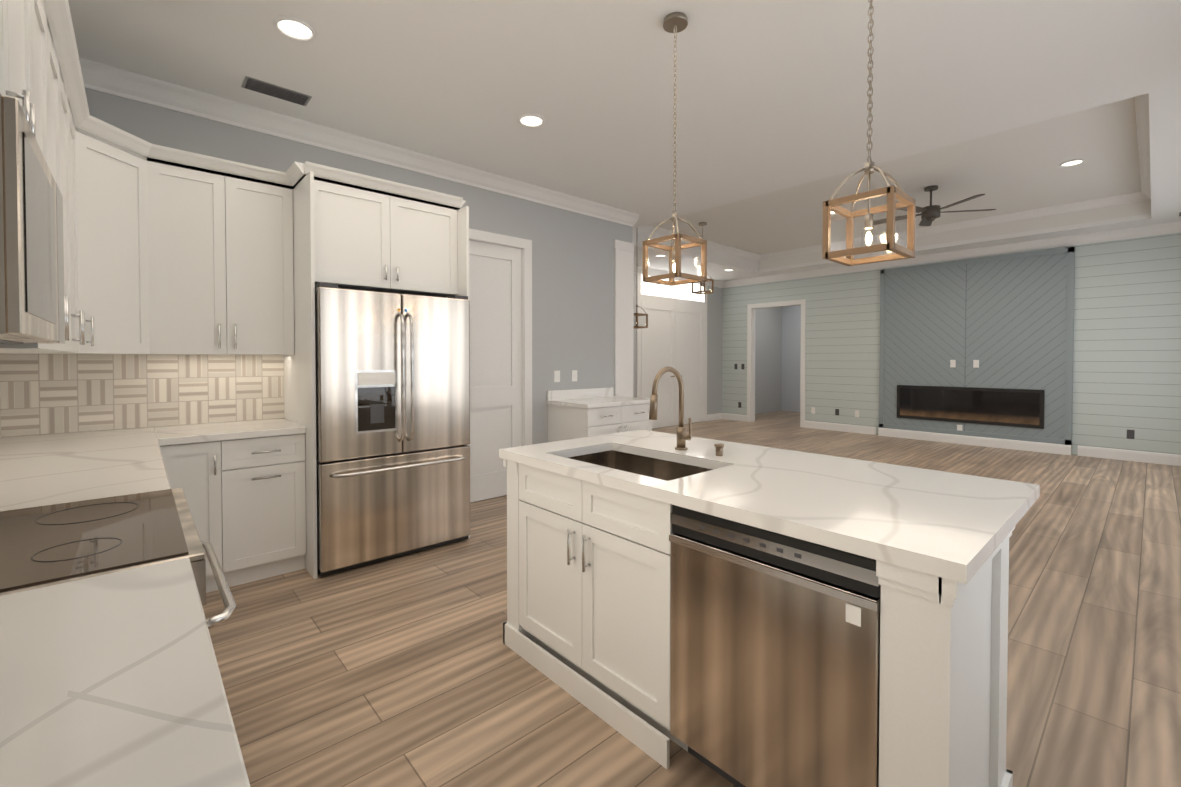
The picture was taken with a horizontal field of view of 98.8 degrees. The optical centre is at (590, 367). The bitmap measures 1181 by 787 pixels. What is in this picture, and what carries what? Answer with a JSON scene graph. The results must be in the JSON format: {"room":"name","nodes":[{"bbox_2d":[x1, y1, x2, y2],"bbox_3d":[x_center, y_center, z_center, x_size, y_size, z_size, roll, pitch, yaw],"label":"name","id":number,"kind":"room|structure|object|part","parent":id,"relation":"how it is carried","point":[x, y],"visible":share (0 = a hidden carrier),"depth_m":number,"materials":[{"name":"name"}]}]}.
{"room":"kitchen","nodes":[
{"label":"kitchen","id":0,"kind":"room"},
{"bbox_2d":[0,408,0,437],"bbox_3d":[-1.667,-0.201,0.909,0.158,3.050,5.100,-1,1,-42],"label":"wall","id":1,"kind":"structure","parent":0,"point":[0,422],"depth_m":2.74,"materials":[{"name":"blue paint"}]},
{"bbox_2d":[0,0,43,155],"bbox_3d":[-1.463,-0.823,1.042,0.347,0.651,0.760,-1,1,-42],"label":"upper cabinet","id":2,"kind":"object","parent":1,"relation":"attached to","point":[19,19],"depth_m":1.34,"materials":[{"name":"wood"}]},
{"bbox_2d":[0,94,64,343],"bbox_3d":[-1.438,-0.277,1.073,0.395,0.433,0.754,-1,1,-42],"label":"microwave","id":3,"kind":"object","parent":2,"relation":"attached to","point":[32,306],"visible":1,"depth_m":0.98,"materials":[{"name":"metal"}]},
{"bbox_2d":[0,0,71,353],"bbox_3d":[-1.957,-0.608,1.597,0.347,1.100,0.839,-1,1,-42],"label":"upper cabinet","id":4,"kind":"object","parent":1,"relation":"attached to","point":[54,98],"depth_m":1.90,"materials":[{"name":"wood"}]},
{"bbox_2d":[68,88,75,353],"bbox_3d":[-2.318,-0.615,1.998,0.347,1.100,0.479,-1,1,-42],"label":"upper cabinet","id":5,"kind":"object","parent":1,"relation":"attached to","point":[71,219],"depth_m":2.29,"materials":[{"name":"wood"}]},
{"bbox_2d":[72,96,91,353],"bbox_3d":[-2.539,-0.620,2.272,0.383,1.100,0.461,-1,1,-42],"label":"upper cabinet","id":6,"kind":"object","parent":1,"relation":"attached to","point":[81,174],"depth_m":2.53,"materials":[{"name":"wood"}]},
{"bbox_2d":[88,108,167,353],"bbox_3d":[-2.743,-0.670,2.710,0.669,1.185,0.667,-1,1,-42],"label":"upper cabinet","id":7,"kind":"object","parent":1,"relation":"attached to","point":[160,256],"depth_m":2.77,"materials":[{"name":"wood"}]},
{"bbox_2d":[0,558,249,786],"bbox_3d":[-0.832,0.434,0.578,0.637,0.040,0.800,-1,1,-42],"label":"countertop","id":8,"kind":"structure","parent":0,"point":[112,679],"depth_m":0.65,"materials":[{"name":"white stone"}]},
{"bbox_2d":[0,354,283,436],"bbox_3d":[-2.692,0.142,3.215,1.389,0.454,0.008,-1,1,-42],"label":"backsplash","id":9,"kind":"structure","parent":0,"point":[40,394],"depth_m":3.10,"materials":[{"name":"beige tile"}]},
{"bbox_2d":[0,88,633,502],"bbox_3d":[-1.398,-0.262,4.457,5.000,3.050,0.180,-1,1,-42],"label":"wall","id":10,"kind":"structure","parent":0,"point":[550,298],"depth_m":4.73,"materials":[{"name":"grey paint"}]},
{"bbox_2d":[164,160,299,355],"bbox_3d":[-2.375,-0.636,3.231,0.781,1.100,0.383,-1,1,-42],"label":"upper cabinet","id":11,"kind":"object","parent":10,"relation":"attached to","point":[232,290],"depth_m":3.14,"materials":[{"name":"wood"}]},
{"bbox_2d":[55,54,638,226],"bbox_3d":[-1.284,-1.723,4.383,5.105,0.125,0.105,-1,1,-42],"label":"crown molding","id":12,"kind":"structure","parent":10,"relation":"attached to","point":[111,80],"depth_m":3.70,"materials":[{"name":"white wood"}]},
{"bbox_2d":[296,176,459,297],"bbox_3d":[-1.602,-0.875,3.743,1.015,0.641,0.647,-1,1,-42],"label":"upper cabinet","id":13,"kind":"object","parent":10,"relation":"attached to","point":[347,237],"depth_m":3.44,"materials":[{"name":"wood"}]},
{"bbox_3d":[-0.995,0.036,4.784,0.822,2.428,0.088,-1,1,-42],"label":"interior door","id":14,"kind":"part","parent":10,"relation":"part of","materials":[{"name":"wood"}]},
{"bbox_3d":[-0.464,-0.111,5.298,2.490,2.720,0.180,-1,1,-42],"label":"door casing trim","id":15,"kind":"part","parent":10,"relation":"part of","materials":[{"name":"white wood"}]},
{"bbox_2d":[42,0,1180,280],"bbox_3d":[2.415,-2.009,6.056,13.150,0.390,7.350,-1,1,-42],"label":"ceiling","id":16,"kind":"structure","parent":0,"point":[1006,106],"depth_m":3.29,"materials":[{"name":"paint"}]},
{"bbox_2d":[241,76,311,105],"bbox_3d":[-2.000,-1.761,3.231,0.360,0.010,0.160,-1,1,-42],"label":"ceiling vent","id":17,"kind":"object","parent":16,"relation":"in","point":[266,88],"visible":1,"depth_m":3.21,"materials":[{"name":"grey metal"}]},
{"bbox_2d":[273,15,316,41],"bbox_3d":[-1.524,-1.751,2.611,0.194,0.021,0.194,-1,1,-42],"label":"recessed light","id":18,"kind":"object","parent":16,"relation":"in","point":[294,28],"visible":0.96,"depth_m":2.61,"materials":[{"name":"beige plastic"}]},
{"bbox_2d":[518,113,544,127],"bbox_3d":[-0.422,-1.768,3.614,0.194,0.021,0.194,-1,1,-42],"label":"recessed light","id":19,"kind":"object","parent":16,"relation":"in","point":[531,120],"visible":1,"depth_m":3.61,"materials":[{"name":"beige plastic"}]},
{"bbox_2d":[634,228,647,328],"bbox_3d":[0.682,-1.378,7.435,0.230,1.580,0.230,-1,1,-42],"label":"pendant light","id":20,"kind":"object","parent":16,"relation":"hanging from","point":[637,315],"visible":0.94,"depth_m":7.43,"materials":[{"name":"brown wood"}]},
{"bbox_2d":[642,12,706,285],"bbox_3d":[0.427,-1.097,2.560,0.230,1.315,0.230,-1,1,-42],"label":"pendant light","id":21,"kind":"object","parent":16,"relation":"hanging from","point":[675,22],"visible":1,"depth_m":2.55,"materials":[{"name":"brown wood"}]},
{"bbox_2d":[692,222,713,294],"bbox_3d":[1.682,-1.646,7.589,0.230,1.050,0.230,-1,1,-42],"label":"pendant light","id":22,"kind":"object","parent":16,"relation":"hanging from","point":[700,292],"visible":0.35,"depth_m":7.58,"materials":[{"name":"brown wood"}]},
{"bbox_2d":[822,0,915,265],"bbox_3d":[1.003,-1.069,1.814,0.230,1.345,0.230,-1,1,-42],"label":"pendant light","id":23,"kind":"object","parent":16,"relation":"hanging from","point":[893,193],"visible":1,"depth_m":1.81,"materials":[{"name":"brown wood"}]},
{"bbox_2d":[873,185,995,225],"bbox_3d":[4.005,-1.944,6.036,1.298,0.400,1.249,-1,1,-42],"label":"ceiling fan","id":24,"kind":"object","parent":16,"relation":"hanging from","point":[929,214],"visible":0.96,"depth_m":5.95,"materials":[{"name":"black metal"}]},
{"bbox_2d":[1059,159,1084,166],"bbox_3d":[4.991,-2.127,5.243,0.194,0.021,0.194,-1,1,-42],"label":"recessed light","id":25,"kind":"object","parent":16,"relation":"in","point":[1074,162],"visible":0.9,"depth_m":5.23,"materials":[{"name":"beige plastic"}]},
{"bbox_2d":[202,411,1180,786],"bbox_3d":[2.415,1.265,6.112,13.150,0.060,7.350,-1,1,-42],"label":"floor","id":26,"kind":"structure","parent":0,"point":[412,669],"depth_m":2.27,"materials":[{"name":"brown wood"}]},
{"bbox_2d":[0,488,236,627],"bbox_3d":[-1.316,0.859,1.202,0.724,0.921,0.758,-1,1,-42],"label":"range","id":27,"kind":"object","parent":26,"relation":"on","point":[46,545],"visible":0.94,"depth_m":1.19,"materials":[{"name":"glass"}]},
{"bbox_2d":[160,438,239,592],"bbox_3d":[-2.400,0.850,3.029,0.377,0.876,0.686,-1,1,-42],"label":"base cabinet","id":28,"kind":"object","parent":26,"relation":"on","point":[207,470],"depth_m":2.89,"materials":[{"name":"wood"}]},
{"bbox_2d":[0,427,171,510],"bbox_3d":[-2.293,0.407,2.205,0.637,0.040,2.045,-1,1,-42],"label":"countertop","id":29,"kind":"structure","parent":28,"relation":"on","point":[44,469],"depth_m":2.00,"materials":[{"name":"white stone"}]},
{"bbox_2d":[240,434,305,584],"bbox_3d":[-2.189,0.846,3.265,0.491,0.876,0.617,-1,1,-42],"label":"base cabinet","id":30,"kind":"object","parent":26,"relation":"on","point":[272,470],"depth_m":3.09,"materials":[{"name":"wood"}]},
{"bbox_2d":[156,418,305,441],"bbox_3d":[-2.263,0.390,3.178,0.708,0.040,0.637,-1,1,-42],"label":"countertop","id":31,"kind":"structure","parent":30,"relation":"on","point":[266,428],"depth_m":3.06,"materials":[{"name":"white stone"}]},
{"bbox_2d":[315,283,469,576],"bbox_3d":[-1.505,0.377,3.655,1.001,1.800,0.906,-1,1,-42],"label":"fridge","id":32,"kind":"object","parent":26,"relation":"on","point":[393,421],"visible":1,"depth_m":3.31,"materials":[{"name":"silver metal"}]},
{"bbox_2d":[547,387,651,441],"bbox_3d":[0.120,0.741,5.313,0.944,1.015,0.653,-1,1,-42],"label":"base cabinet","id":33,"kind":"object","parent":26,"relation":"on","point":[578,413],"visible":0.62,"depth_m":5.10,"materials":[{"name":"wood"}]},
{"bbox_2d":[499,442,1012,786],"bbox_3d":[0.423,0.869,1.945,0.700,0.875,1.768,-1,1,-42],"label":"kitchen island","id":34,"kind":"object","parent":26,"relation":"on","point":[741,615],"depth_m":1.46,"materials":[{"name":"wood"}]},
{"bbox_2d":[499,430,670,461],"bbox_3d":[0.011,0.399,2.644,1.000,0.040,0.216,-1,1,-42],"label":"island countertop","id":35,"kind":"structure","parent":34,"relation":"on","point":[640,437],"depth_m":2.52,"materials":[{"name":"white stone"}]},
{"bbox_2d":[649,366,723,455],"bbox_3d":[0.424,0.190,2.248,0.250,0.392,0.261,-1,1,-42],"label":"faucet","id":36,"kind":"object","parent":34,"relation":"on","point":[681,449],"depth_m":2.33,"materials":[{"name":"gold metal"}]},
{"bbox_2d":[669,505,880,786],"bbox_3d":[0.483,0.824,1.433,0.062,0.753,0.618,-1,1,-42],"label":"dishwasher","id":37,"kind":"object","parent":34,"relation":"in","point":[775,635],"depth_m":1.38,"materials":[{"name":"metal"}]},
{"bbox_2d":[647,450,1039,585],"bbox_3d":[0.856,0.415,1.703,1.000,0.040,0.874,-1,1,-42],"label":"island countertop","id":38,"kind":"structure","parent":34,"relation":"on","point":[954,523],"depth_m":1.51,"materials":[{"name":"white stone"}]},
{"bbox_2d":[568,450,712,480],"bbox_3d":[0.190,0.532,2.178,0.442,0.210,0.732,-1,1,-42],"label":"sink","id":39,"kind":"object","parent":38,"relation":"in","point":[661,467],"depth_m":2.42,"materials":[{"name":"metal"}]},
{"bbox_2d":[633,273,781,428],"bbox_3d":[1.894,-0.364,10.407,8.150,3.050,0.223,-1,1,-42],"label":"wall","id":40,"kind":"structure","parent":0,"point":[681,334],"depth_m":10.50,"materials":[{"name":"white paint"}]},
{"bbox_2d":[634,265,722,287],"bbox_3d":[0.957,-1.810,9.419,5.170,0.125,0.105,-1,1,-42],"label":"crown molding","id":41,"kind":"structure","parent":40,"relation":"attached to","point":[717,283],"depth_m":9.78,"materials":[{"name":"white wood"}]},
{"bbox_2d":[707,413,721,420],"bbox_3d":[2.710,1.079,11.102,0.560,0.140,0.016,-1,1,-42],"label":"baseboard","id":42,"kind":"structure","parent":40,"relation":"attached to","point":[718,416],"depth_m":11.10,"materials":[{"name":"white wood"}]},
{"bbox_2d":[781,305,800,411],"bbox_3d":[5.974,-0.392,12.036,0.100,3.050,3.250,-1,1,-42],"label":"wall","id":43,"kind":"structure","parent":0,"point":[791,356],"depth_m":12.90,"materials":[{"name":"paint"}]},
{"bbox_2d":[722,233,1180,454],"bbox_3d":[5.379,-0.334,8.646,0.216,3.050,7.200,-1,1,-42],"label":"wall","id":44,"kind":"structure","parent":0,"point":[1086,338],"depth_m":7.56,"materials":[{"name":"paint"}]},
{"bbox_2d":[722,413,746,421],"bbox_3d":[3.147,1.080,11.082,0.016,0.140,0.630,-1,1,-42],"label":"baseboard","id":45,"kind":"structure","parent":44,"relation":"attached to","point":[737,417],"depth_m":11.07,"materials":[{"name":"white wood"}]},
{"bbox_2d":[747,299,805,427],"bbox_3d":[3.834,-0.094,10.408,0.168,2.510,1.260,-1,1,-42],"label":"door frame","id":46,"kind":"structure","parent":44,"relation":"attached to","point":[751,313],"depth_m":10.75,"materials":[{"name":"white wood"}]},
{"bbox_2d":[805,420,875,434],"bbox_3d":[4.627,1.108,9.434,0.016,0.140,1.280,-1,1,-42],"label":"baseboard","id":47,"kind":"structure","parent":44,"relation":"attached to","point":[808,424],"depth_m":9.39,"materials":[{"name":"white wood"}]},
{"bbox_2d":[723,221,1180,287],"bbox_3d":[5.219,-1.797,8.659,0.105,0.125,6.930,-1,1,-42],"label":"crown molding","id":48,"kind":"structure","parent":44,"relation":"attached to","point":[1171,227],"depth_m":7.70,"materials":[{"name":"white wood"}]},
{"bbox_2d":[950,360,955,366],"bbox_3d":[5.785,-0.069,8.075,0.006,0.120,0.070,-1,1,-42],"label":"electrical outlet","id":49,"kind":"object","parent":44,"relation":"attached to","point":[952,362],"depth_m":8.07,"materials":[{"name":"white plastic"}]},
{"bbox_2d":[897,385,1044,428],"bbox_3d":[5.882,0.583,7.965,0.024,0.560,1.890,-1,1,-42],"label":"fireplace","id":50,"kind":"object","parent":44,"relation":"attached to","point":[1008,407],"visible":0.96,"depth_m":7.86,"materials":[{"name":"black glass"}]},
{"bbox_2d":[973,360,978,367],"bbox_3d":[5.986,-0.065,7.851,0.006,0.120,0.070,-1,1,-42],"label":"electrical outlet","id":51,"kind":"object","parent":44,"relation":"attached to","point":[975,362],"depth_m":7.85,"materials":[{"name":"white plastic"}]},
{"bbox_3d":[5.898,-0.247,7.958,0.066,2.900,2.460,-1,1,-42],"label":"chevron panel","id":52,"kind":"part","parent":44,"relation":"part of","materials":[{"name":"paint"}]},
{"bbox_2d":[1078,445,1180,465],"bbox_3d":[7.203,1.157,6.566,0.016,0.140,1.270,-1,1,-42],"label":"baseboard","id":53,"kind":"structure","parent":44,"relation":"attached to","point":[1139,456],"depth_m":6.66,"materials":[{"name":"white wood"}]},
{"bbox_2d":[1127,430,1134,438],"bbox_3d":[7.116,0.876,6.665,0.006,0.120,0.070,-1,1,-42],"label":"electrical outlet","id":54,"kind":"object","parent":44,"relation":"attached to","point":[1130,434],"depth_m":6.66,"materials":[{"name":"grey plastic"}]}
]}

